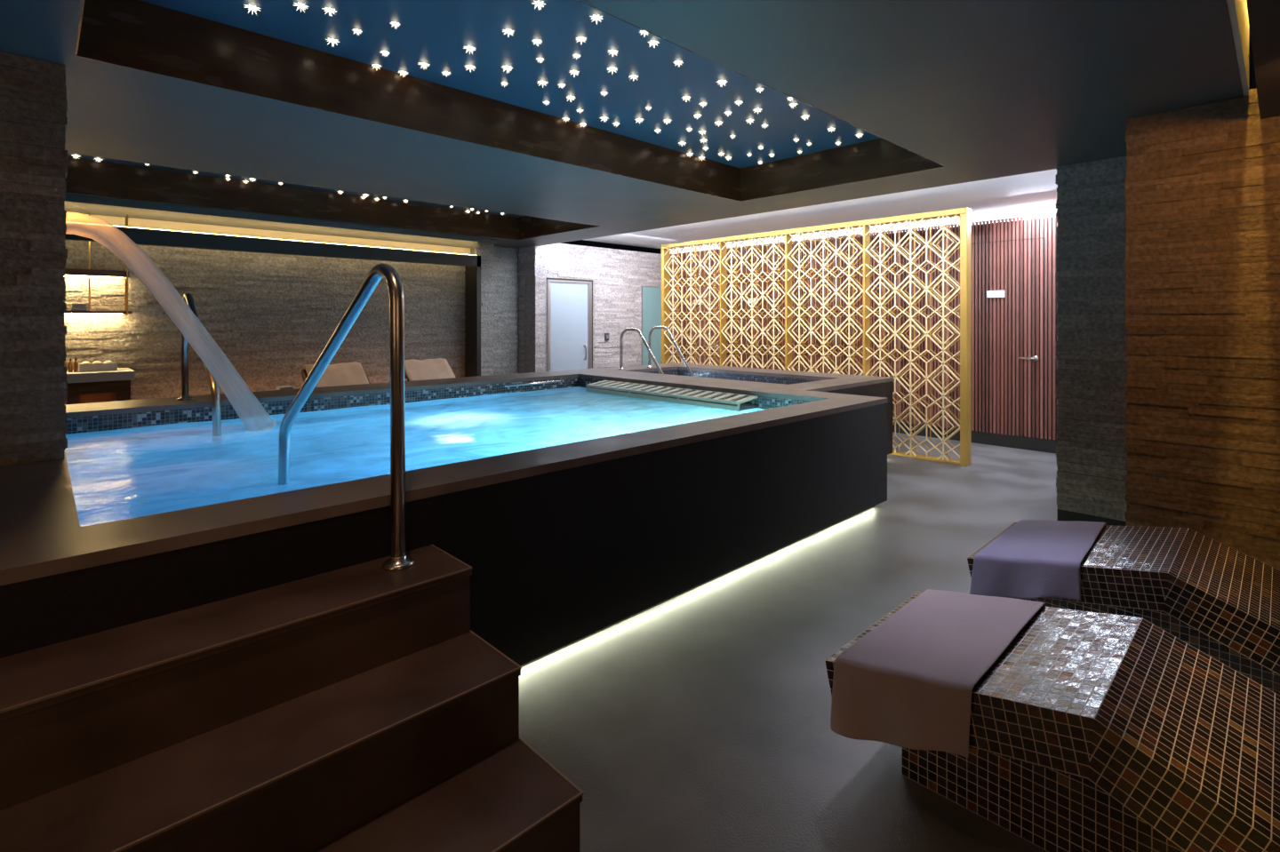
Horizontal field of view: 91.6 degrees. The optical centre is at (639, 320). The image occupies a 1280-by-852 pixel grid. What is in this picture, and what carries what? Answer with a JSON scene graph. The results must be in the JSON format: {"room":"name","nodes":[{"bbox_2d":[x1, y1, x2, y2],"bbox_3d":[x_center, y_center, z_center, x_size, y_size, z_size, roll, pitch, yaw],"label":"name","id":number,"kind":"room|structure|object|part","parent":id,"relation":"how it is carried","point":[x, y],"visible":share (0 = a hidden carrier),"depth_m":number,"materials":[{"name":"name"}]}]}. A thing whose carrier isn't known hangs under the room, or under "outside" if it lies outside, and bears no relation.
{"room":"indoor spa pool","nodes":[
{"label":"indoor spa pool","id":0,"kind":"room"},
{"bbox_2d":[64,213,519,399],"bbox_3d":[-4.369,0.158,6.489,7.144,2.385,0.194,0,0,-44],"label":"wall","id":1,"kind":"structure","parent":0,"point":[272,316],"depth_m":6.68,"materials":[{"name":"grey stone"}]},
{"bbox_2d":[81,213,470,255],"bbox_3d":[-4.570,-0.862,6.143,6.360,0.224,0.017,0,0,-44],"label":"trim","id":2,"kind":"structure","parent":1,"relation":"attached to","point":[120,221],"depth_m":6.70,"materials":[{"name":"beige paint"}]},
{"bbox_2d":[464,256,480,376],"bbox_3d":[-2.211,0.250,8.235,0.060,2.200,0.320,0,0,-44],"label":"trim","id":3,"kind":"structure","parent":1,"relation":"attached to","point":[472,274],"depth_m":8.17,"materials":[{"name":"black"}]},
{"bbox_2d":[67,152,524,217],"bbox_3d":[-2.909,-1.370,5.546,5.320,0.100,1.620,0,0,-44],"label":"ceiling","id":4,"kind":"structure","parent":0,"point":[80,156],"depth_m":5.94,"materials":[{"name":"black paint"}]},
{"bbox_2d":[470,244,494,375],"bbox_3d":[-2.143,0.158,8.400,0.281,2.385,0.191,0,0,-44],"label":"pier","id":5,"kind":"object","parent":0,"point":[486,252],"visible":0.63,"depth_m":8.36,"materials":[{"name":"grey stone"}]},
{"bbox_2d":[140,0,880,168],"bbox_3d":[-0.077,-1.370,3.304,4.280,0.100,1.700,0,0,-44],"label":"ceiling","id":6,"kind":"structure","parent":0,"point":[435,33],"depth_m":3.18,"materials":[{"name":"blue paint"}]},
{"bbox_2d":[244,4,259,11],"bbox_3d":[-1.621,-1.299,2.603,0.063,0.040,0.063,0,0,-32],"label":"recessed light","id":7,"kind":"object","parent":6,"relation":"in","point":[251,6],"visible":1,"depth_m":2.60,"materials":[{"name":"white glass"}]},
{"bbox_2d":[296,1,305,12],"bbox_3d":[-1.411,-1.300,2.588,0.059,0.037,0.059,0,0,-33],"label":"recessed light","id":8,"kind":"object","parent":6,"relation":"in","point":[300,4],"visible":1,"depth_m":2.59,"materials":[{"name":"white glass"}]},
{"bbox_2d":[324,7,335,15],"bbox_3d":[-1.309,-1.301,2.625,0.056,0.035,0.056,0,0,-6],"label":"recessed light","id":9,"kind":"object","parent":6,"relation":"in","point":[329,9],"visible":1,"depth_m":2.62,"materials":[{"name":"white glass"}]},
{"bbox_2d":[589,15,602,23],"bbox_3d":[-0.188,-1.300,2.689,0.061,0.038,0.061,0,0,0],"label":"recessed light","id":10,"kind":"object","parent":6,"relation":"in","point":[596,17],"visible":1,"depth_m":2.69,"materials":[{"name":"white glass"}]},
{"bbox_2d":[517,243,661,373],"bbox_3d":[-0.688,0.120,9.633,2.541,2.460,0.439,0,0,-44],"label":"wall","id":11,"kind":"structure","parent":0,"point":[619,276],"depth_m":9.38,"materials":[{"name":"stone"}]},
{"bbox_2d":[546,277,592,371],"bbox_3d":[-0.991,0.372,9.005,0.825,1.955,0.072,0,0,-44],"label":"door","id":12,"kind":"structure","parent":11,"relation":"in","point":[569,301],"depth_m":8.99,"materials":[{"name":"grey glass"}]},
{"bbox_3d":[-0.807,0.470,9.171,0.020,0.219,0.054,0,0,-44],"label":"pull handle","id":13,"kind":"part","parent":12,"relation":"part of","materials":[{"name":"silver metal"}]},
{"bbox_2d":[604,333,608,340],"bbox_3d":[-0.505,0.245,9.492,0.070,0.110,0.032,0,0,-44],"label":"light switch","id":14,"kind":"object","parent":11,"relation":"attached to","point":[606,335],"visible":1,"depth_m":9.47,"materials":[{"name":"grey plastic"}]},
{"bbox_2d":[641,286,661,365],"bbox_3d":[0.185,0.393,10.177,0.435,1.915,0.020,0,0,-44],"label":"door","id":15,"kind":"structure","parent":11,"relation":"in","point":[651,295],"depth_m":10.17,"materials":[{"name":"teal glass"}]},
{"bbox_2d":[0,0,1251,247],"bbox_3d":[-1.681,-1.212,3.749,7.190,0.475,7.470,0,0,-44],"label":"ceiling","id":16,"kind":"structure","parent":0,"point":[980,90],"depth_m":3.00,"materials":[{"name":"paint"}]},
{"bbox_2d":[64,213,132,315],"bbox_3d":[-5.187,-0.542,5.421,1.170,0.985,0.194,0,0,-44],"label":"shelf","id":17,"kind":"object","parent":16,"relation":"hanging from","point":[89,273],"visible":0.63,"depth_m":5.66,"materials":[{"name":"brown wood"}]},
{"bbox_2d":[70,303,87,311],"bbox_3d":[-5.025,-0.123,5.574,0.115,0.066,0.120,0,0,-44],"label":"folded towel","id":18,"kind":"object","parent":17,"relation":"on","point":[75,307],"visible":1,"depth_m":5.53,"materials":[{"name":"white fabric"}]},
{"bbox_3d":[-5.007,-0.542,5.660,0.011,0.985,0.012,0,0,-44],"label":"rod","id":19,"kind":"part","parent":17,"relation":"part of","materials":[{"name":"gold metal"}]},
{"bbox_3d":[-4.824,-0.542,5.837,0.011,0.985,0.012,0,0,-44],"label":"rod","id":20,"kind":"part","parent":17,"relation":"part of","materials":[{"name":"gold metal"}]},
{"bbox_3d":[-4.728,-0.542,5.738,0.011,0.985,0.012,0,0,-44],"label":"rod","id":21,"kind":"part","parent":17,"relation":"part of","materials":[{"name":"gold metal"}]},
{"bbox_2d":[65,152,599,239],"bbox_3d":[-2.909,-1.177,5.546,5.320,0.285,1.620,0,0,-44],"label":"ceiling recess","id":22,"kind":"structure","parent":16,"relation":"attached to","point":[84,177],"depth_m":6.10,"materials":[{"name":"brown wood"}]},
{"bbox_2d":[74,0,945,201],"bbox_3d":[-0.077,-1.177,3.304,4.280,0.285,1.700,0,0,-44],"label":"trim","id":23,"kind":"structure","parent":16,"relation":"attached to","point":[139,35],"depth_m":3.35,"materials":[{"name":"brown wood"}]},
{"bbox_2d":[519,432,1057,851],"bbox_3d":[0.067,1.410,3.818,9.800,0.120,10.600,0,0,-44],"label":"floor","id":24,"kind":"structure","parent":0,"point":[699,720],"depth_m":2.25,"materials":[{"name":"concrete"}]},
{"bbox_2d":[64,368,135,404],"bbox_3d":[-5.077,0.897,5.301,1.160,0.905,0.520,0,0,-44],"label":"vanity unit","id":25,"kind":"object","parent":24,"relation":"on","point":[110,386],"visible":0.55,"depth_m":5.42,"materials":[{"name":"brown"}]},
{"bbox_2d":[66,368,135,383],"bbox_3d":[-5.077,0.485,5.301,1.160,0.080,0.520,0,0,-44],"label":"countertop","id":26,"kind":"structure","parent":25,"relation":"on","point":[122,373],"depth_m":5.37,"materials":[{"name":"white stone"}]},
{"bbox_2d":[68,357,72,372],"bbox_3d":[-4.925,0.381,5.381,0.030,0.128,0.045,0,0,-44],"label":"soap bottle","id":27,"kind":"object","parent":26,"relation":"on","point":[70,364],"visible":1,"depth_m":5.38,"materials":[{"name":"brown"}]},
{"bbox_2d":[73,357,78,372],"bbox_3d":[-4.900,0.381,5.405,0.030,0.128,0.045,0,0,-44],"label":"soap bottle","id":28,"kind":"object","parent":26,"relation":"on","point":[76,364],"visible":1,"depth_m":5.40,"materials":[{"name":"brown glass"}]},
{"bbox_2d":[78,361,117,372],"bbox_3d":[-4.815,0.409,5.526,0.250,0.069,0.200,0,0,-44],"label":"basket","id":29,"kind":"object","parent":26,"relation":"on","point":[91,367],"visible":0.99,"depth_m":5.46,"materials":[{"name":"white"}]},
{"bbox_2d":[0,544,583,851],"bbox_3d":[-1.552,1.053,0.720,3.146,0.594,0.814,0,0,-44],"label":"steps","id":30,"kind":"structure","parent":24,"relation":"on","point":[360,708],"depth_m":1.44,"materials":[{"name":"brown wood"}]},
{"bbox_2d":[278,264,414,571],"bbox_3d":[-1.131,0.509,2.264,1.114,1.383,0.096,0,0,41],"label":"handrail","id":31,"kind":"object","parent":30,"relation":"attached to","point":[398,561],"visible":0.97,"depth_m":1.92,"materials":[{"name":"silver metal"}]},
{"bbox_2d":[300,366,370,383],"bbox_3d":[-2.801,0.920,6.067,0.600,0.860,1.180,0,0,-44],"label":"sun lounger","id":32,"kind":"object","parent":24,"relation":"on","point":[304,374],"visible":0.02,"depth_m":6.24,"materials":[{"name":"brown wood"}]},
{"bbox_2d":[303,361,369,387],"bbox_3d":[-3.099,0.580,6.376,0.544,0.282,0.391,0,0,-44],"label":"towel","id":33,"kind":"object","parent":32,"relation":"on","point":[343,373],"visible":0.7,"depth_m":6.39,"materials":[{"name":"beige fabric"}]},
{"bbox_2d":[0,369,887,667],"bbox_3d":[-1.851,1.005,3.530,6.620,0.890,3.650,0,0,-44],"label":"pool","id":34,"kind":"object","parent":24,"relation":"on","point":[564,545],"visible":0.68,"depth_m":2.46,"materials":[{"name":"brown stone"}]},
{"bbox_2d":[0,51,67,466],"bbox_3d":[-3.324,-0.237,1.914,2.291,1.593,0.541,0,0,-44],"label":"pillar","id":35,"kind":"structure","parent":34,"relation":"on","point":[34,102],"depth_m":2.45,"materials":[{"name":"stone"}]},
{"bbox_2d":[176,293,221,436],"bbox_3d":[-2.893,0.503,4.071,0.099,1.396,1.059,0,0,-44],"label":"handrail","id":36,"kind":"object","parent":34,"relation":"attached to","point":[188,299],"visible":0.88,"depth_m":4.18,"materials":[{"name":"silver metal"}]},
{"bbox_2d":[64,386,766,527],"bbox_3d":[-1.077,0.690,4.117,4.008,0.008,2.878,0,0,-44],"label":"pool water","id":37,"kind":"object","parent":34,"relation":"in","point":[116,475],"visible":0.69,"depth_m":3.49,"materials":[{"name":"blue liquid"}]},
{"bbox_2d":[504,380,560,387],"bbox_3d":[-1.056,0.615,6.096,0.650,0.024,0.061,0,0,-44],"label":"grab rail","id":38,"kind":"object","parent":34,"relation":"attached to","point":[553,381],"visible":1,"depth_m":6.06,"materials":[{"name":"silver metal"}]},
{"bbox_2d":[585,380,757,411],"bbox_3d":[0.202,0.759,5.477,0.240,0.332,1.840,0,0,-44],"label":"grille","id":39,"kind":"object","parent":34,"relation":"on","point":[628,389],"visible":0.88,"depth_m":5.30,"materials":[{"name":"beige metal"}]},
{"bbox_3d":[0.120,0.672,5.399,0.014,0.032,1.840,0,0,-44],"label":"rail","id":40,"kind":"part","parent":39,"relation":"part of","materials":[{"name":"beige"}]},
{"bbox_3d":[0.120,0.630,5.399,0.014,0.020,1.840,0,0,-44],"label":"rail","id":41,"kind":"part","parent":39,"relation":"part of","materials":[{"name":"beige"}]},
{"bbox_3d":[0.283,0.603,5.556,0.014,0.020,1.840,0,0,-44],"label":"rail","id":42,"kind":"part","parent":39,"relation":"part of","materials":[{"name":"beige"}]},
{"bbox_3d":[-3.180,0.003,3.185,0.270,1.114,0.180,0,0,-44],"label":"spout","id":43,"kind":"object","parent":34,"relation":"on","visible":0},
{"bbox_2d":[65,212,276,430],"bbox_3d":[-2.711,0.079,3.638,1.040,1.321,0.160,0,0,-44],"label":"water jet","id":44,"kind":"object","parent":43,"relation":"attached to","point":[99,230],"visible":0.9,"depth_m":3.52,"materials":[{"name":"white"}]},
{"bbox_2d":[581,363,893,455],"bbox_3d":[0.890,0.980,6.629,1.630,0.840,2.940,0,0,-44],"label":"hot tub","id":45,"kind":"object","parent":24,"relation":"on","point":[857,385],"visible":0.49,"depth_m":6.27,"materials":[{"name":"brown stone"}]},
{"bbox_2d":[617,328,663,374],"bbox_3d":[0.048,0.412,6.861,0.075,0.658,0.831,0,0,-44],"label":"handrail","id":46,"kind":"object","parent":45,"relation":"attached to","point":[658,366],"visible":0.98,"depth_m":6.97,"materials":[{"name":"silver metal"}]},
{"bbox_2d":[646,326,694,376],"bbox_3d":[0.379,0.412,7.180,0.075,0.697,0.831,0,0,-44],"label":"handrail","id":47,"kind":"object","parent":45,"relation":"attached to","point":[652,329],"visible":0.98,"depth_m":7.21,"materials":[{"name":"silver metal"}]},
{"bbox_2d":[670,374,791,384],"bbox_3d":[0.878,0.650,6.533,0.898,0.001,2.138,0,0,-44],"label":"water","id":48,"kind":"object","parent":45,"relation":"in","point":[670,374],"visible":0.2,"depth_m":6.84,"materials":[{"name":"blue liquid"}]},
{"bbox_2d":[661,207,971,466],"bbox_3d":[1.698,0.150,7.214,0.115,2.400,3.940,0,0,-44],"label":"lattice screen","id":49,"kind":"object","parent":24,"relation":"on","point":[964,215],"visible":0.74,"depth_m":6.65,"materials":[{"name":"gold metal"}]},
{"bbox_3d":[0.350,0.177,8.610,0.115,2.345,0.060,0,0,-44],"label":"post","id":50,"kind":"part","parent":49,"relation":"part of","materials":[{"name":"gold metal"}]},
{"bbox_3d":[0.671,0.165,8.209,0.012,2.327,0.972,0,0,-44],"label":"lattice panel","id":51,"kind":"part","parent":49,"relation":"part of","materials":[{"name":"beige metal"}]},
{"bbox_3d":[0.740,0.165,8.275,0.012,2.324,0.968,0,0,-44],"label":"lattice panel","id":52,"kind":"part","parent":49,"relation":"part of","materials":[{"name":"gold metal"}]},
{"bbox_3d":[1.052,0.177,7.883,0.115,2.345,0.022,0,0,-44],"label":"post","id":53,"kind":"part","parent":49,"relation":"part of","materials":[{"name":"gold metal"}]},
{"bbox_3d":[1.351,0.165,7.505,0.012,2.328,0.935,0,0,-44],"label":"lattice panel","id":54,"kind":"part","parent":49,"relation":"part of","materials":[{"name":"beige metal"}]},
{"bbox_3d":[1.419,0.165,7.571,0.012,2.325,0.931,0,0,-44],"label":"lattice panel","id":55,"kind":"part","parent":49,"relation":"part of","materials":[{"name":"gold metal"}]},
{"bbox_3d":[1.718,0.177,7.192,0.115,2.345,0.022,0,0,-44],"label":"post","id":56,"kind":"part","parent":49,"relation":"part of","materials":[{"name":"gold metal"}]},
{"bbox_3d":[1.698,-1.022,7.214,0.115,0.055,3.940,0,0,-44],"label":"rail","id":57,"kind":"part","parent":49,"relation":"part of","materials":[{"name":"gold metal"}]},
{"bbox_3d":[2.011,0.165,6.821,0.012,2.328,0.915,0,0,-44],"label":"lattice panel","id":58,"kind":"part","parent":49,"relation":"part of","materials":[{"name":"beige metal"}]},
{"bbox_3d":[2.079,0.165,6.887,0.012,2.325,0.911,0,0,-44],"label":"lattice panel","id":59,"kind":"part","parent":49,"relation":"part of","materials":[{"name":"gold metal"}]},
{"bbox_3d":[2.372,0.177,6.516,0.115,2.345,0.022,0,0,-44],"label":"post","id":60,"kind":"part","parent":49,"relation":"part of","materials":[{"name":"gold metal"}]},
{"bbox_3d":[2.670,0.165,6.139,0.012,2.328,0.932,0,0,-44],"label":"lattice panel","id":61,"kind":"part","parent":49,"relation":"part of","materials":[{"name":"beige metal"}]},
{"bbox_3d":[2.738,0.165,6.205,0.012,2.325,0.928,0,0,-44],"label":"lattice panel","id":62,"kind":"part","parent":49,"relation":"part of","materials":[{"name":"gold metal"}]},
{"bbox_3d":[1.698,1.337,7.214,0.095,0.025,3.820,0,0,-44],"label":"rail","id":63,"kind":"part","parent":49,"relation":"part of","materials":[{"name":"gold metal"}]},
{"bbox_3d":[3.045,0.177,5.819,0.115,2.345,0.060,0,0,-44],"label":"post","id":64,"kind":"part","parent":49,"relation":"part of","materials":[{"name":"gold metal"}]},
{"bbox_2d":[824,592,1279,851],"bbox_3d":[1.478,0.950,1.347,0.667,0.800,1.996,0,0,-44],"label":"lounger","id":65,"kind":"object","parent":24,"relation":"on","point":[1090,732],"visible":0.7,"depth_m":1.49,"materials":[{"name":"brown tile"}]},
{"bbox_2d":[830,589,1046,757],"bbox_3d":[0.929,1.038,1.898,0.726,0.267,0.369,0,0,-44],"label":"towel","id":66,"kind":"object","parent":65,"relation":"on","point":[908,683],"visible":0.97,"depth_m":1.73,"materials":[{"name":"fabric"}]},
{"bbox_2d":[967,522,1279,695],"bbox_3d":[2.310,0.950,2.136,0.667,0.800,1.996,0,0,-44],"label":"lounger","id":67,"kind":"object","parent":24,"relation":"on","point":[1221,601],"visible":0.56,"depth_m":2.23,"materials":[{"name":"brown tile"}]},
{"bbox_2d":[969,520,1106,600],"bbox_3d":[1.757,1.021,2.692,0.726,0.230,0.381,0,0,-44],"label":"towel","id":68,"kind":"object","parent":67,"relation":"on","point":[1032,559],"visible":0.94,"depth_m":2.52,"materials":[{"name":"fabric"}]},
{"bbox_3d":[-2.103,0.920,6.741,0.600,0.860,1.180,0,0,-44],"label":"sun lounger","id":69,"kind":"object","parent":24,"relation":"on","visible":0},
{"bbox_2d":[404,358,455,381],"bbox_3d":[-2.401,0.580,7.050,0.544,0.282,0.391,0,0,-44],"label":"towel","id":70,"kind":"object","parent":69,"relation":"on","point":[428,369],"visible":0.76,"depth_m":7.03,"materials":[{"name":"beige fabric"}]},
{"bbox_3d":[-3.273,1.005,5.736,0.280,0.690,0.280,0,0,-44],"label":"side table","id":71,"kind":"object","parent":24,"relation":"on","visible":0},
{"bbox_2d":[276,385,293,390],"bbox_3d":[-3.273,0.633,5.736,0.120,0.054,0.120,0,0,-44],"label":"folded towel","id":72,"kind":"object","parent":71,"relation":"on","point":[283,388],"visible":0.5,"depth_m":5.70,"materials":[{"name":"white fabric"}]},
{"bbox_2d":[584,168,1057,248],"bbox_3d":[1.991,-1.173,6.997,2.615,0.274,7.300,0,0,-44],"label":"ceiling","id":73,"kind":"structure","parent":0,"point":[1039,188],"depth_m":6.70,"materials":[{"name":"white paint"}]},
{"bbox_2d":[669,203,1057,440],"bbox_3d":[2.730,0.070,7.988,0.175,2.560,6.700,0,0,-44],"label":"wall slats","id":74,"kind":"structure","parent":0,"point":[1012,396],"depth_m":7.07,"materials":[{"name":"brown wood"}]},
{"bbox_2d":[678,264,718,348],"bbox_3d":[0.892,0.177,9.717,0.066,2.066,0.906,0,0,-44],"label":"door","id":75,"kind":"structure","parent":74,"relation":"attached to","point":[716,346],"depth_m":9.68,"materials":[{"name":"silver"}]},
{"bbox_2d":[728,259,780,367],"bbox_3d":[1.615,0.177,8.969,0.066,2.066,0.906,0,0,-44],"label":"door","id":76,"kind":"structure","parent":74,"relation":"attached to","point":[748,301],"depth_m":8.95,"materials":[{"name":"black wood"}]},
{"bbox_2d":[892,422,1056,453],"bbox_3d":[2.682,1.285,7.935,0.022,0.130,6.690,0,0,-44],"label":"baseboard","id":77,"kind":"structure","parent":74,"relation":"attached to","point":[1044,445],"depth_m":6.71,"materials":[{"name":"black"}]},
{"bbox_2d":[958,237,1044,360],"bbox_3d":[3.817,0.177,6.689,0.066,2.066,0.906,0,0,-44],"label":"door","id":78,"kind":"structure","parent":74,"relation":"attached to","point":[989,293],"depth_m":6.67,"materials":[{"name":"silver metal"}]},
{"bbox_3d":[4.034,0.390,6.463,0.066,0.052,0.166,0,0,-44],"label":"handle","id":79,"kind":"part","parent":78,"relation":"part of","materials":[{"name":"silver metal"}]},
{"bbox_2d":[1055,156,1127,521],"bbox_3d":[3.128,0.113,4.104,0.411,2.295,0.573,0,0,-44],"label":"pillar","id":80,"kind":"structure","parent":0,"point":[1092,406],"depth_m":4.03,"materials":[{"name":"grey stone"}]},
{"bbox_2d":[1056,509,1126,526],"bbox_3d":[3.128,1.305,4.102,0.400,0.090,0.555,0,0,-44],"label":"baseboard","id":81,"kind":"structure","parent":80,"relation":"attached to","point":[1063,516],"depth_m":4.06,"materials":[{"name":"black"}]},
{"bbox_2d":[1124,88,1279,570],"bbox_3d":[3.909,0.142,2.357,0.902,2.415,3.174,0,0,-44],"label":"wall","id":82,"kind":"structure","parent":0,"point":[1202,446],"depth_m":2.97,"materials":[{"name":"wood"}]},
{"bbox_2d":[1226,0,1248,95],"bbox_3d":[0.581,-1.254,0.694,6.200,0.433,0.070,0,0,-44],"label":"trim","id":83,"kind":"structure","parent":82,"relation":"attached to","point":[1237,9],"depth_m":2.43,"materials":[{"name":"beige paint"}]},
{"bbox_2d":[1246,0,1279,119],"bbox_3d":[1.542,-1.185,-0.265,6.250,0.530,2.676,0,0,-44],"label":"ceiling","id":84,"kind":"structure","parent":0,"point":[1263,15],"depth_m":2.12,"materials":[{"name":"black"}]},
{"bbox_3d":[-3.461,-0.100,0.273,0.200,2.900,10.800,0,0,-44],"label":"wall","id":85,"kind":"structure","parent":0,"visible":0},
{"bbox_2d":[64,226,480,266],"bbox_3d":[-4.394,-0.777,5.961,6.360,0.145,0.080,0,0,-44],"label":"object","id":86,"kind":"structure","parent":85,"relation":"attached to","point":[140,236],"depth_m":6.54,"materials":[{"name":"black"}]},
{"bbox_2d":[113,225,468,255],"bbox_3d":[-4.410,-0.860,6.042,6.250,0.010,0.020,0,0,-44],"label":"led strip","id":87,"kind":"object","parent":85,"relation":"attached to","point":[114,226],"visible":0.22,"depth_m":6.57,"materials":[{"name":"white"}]}
]}

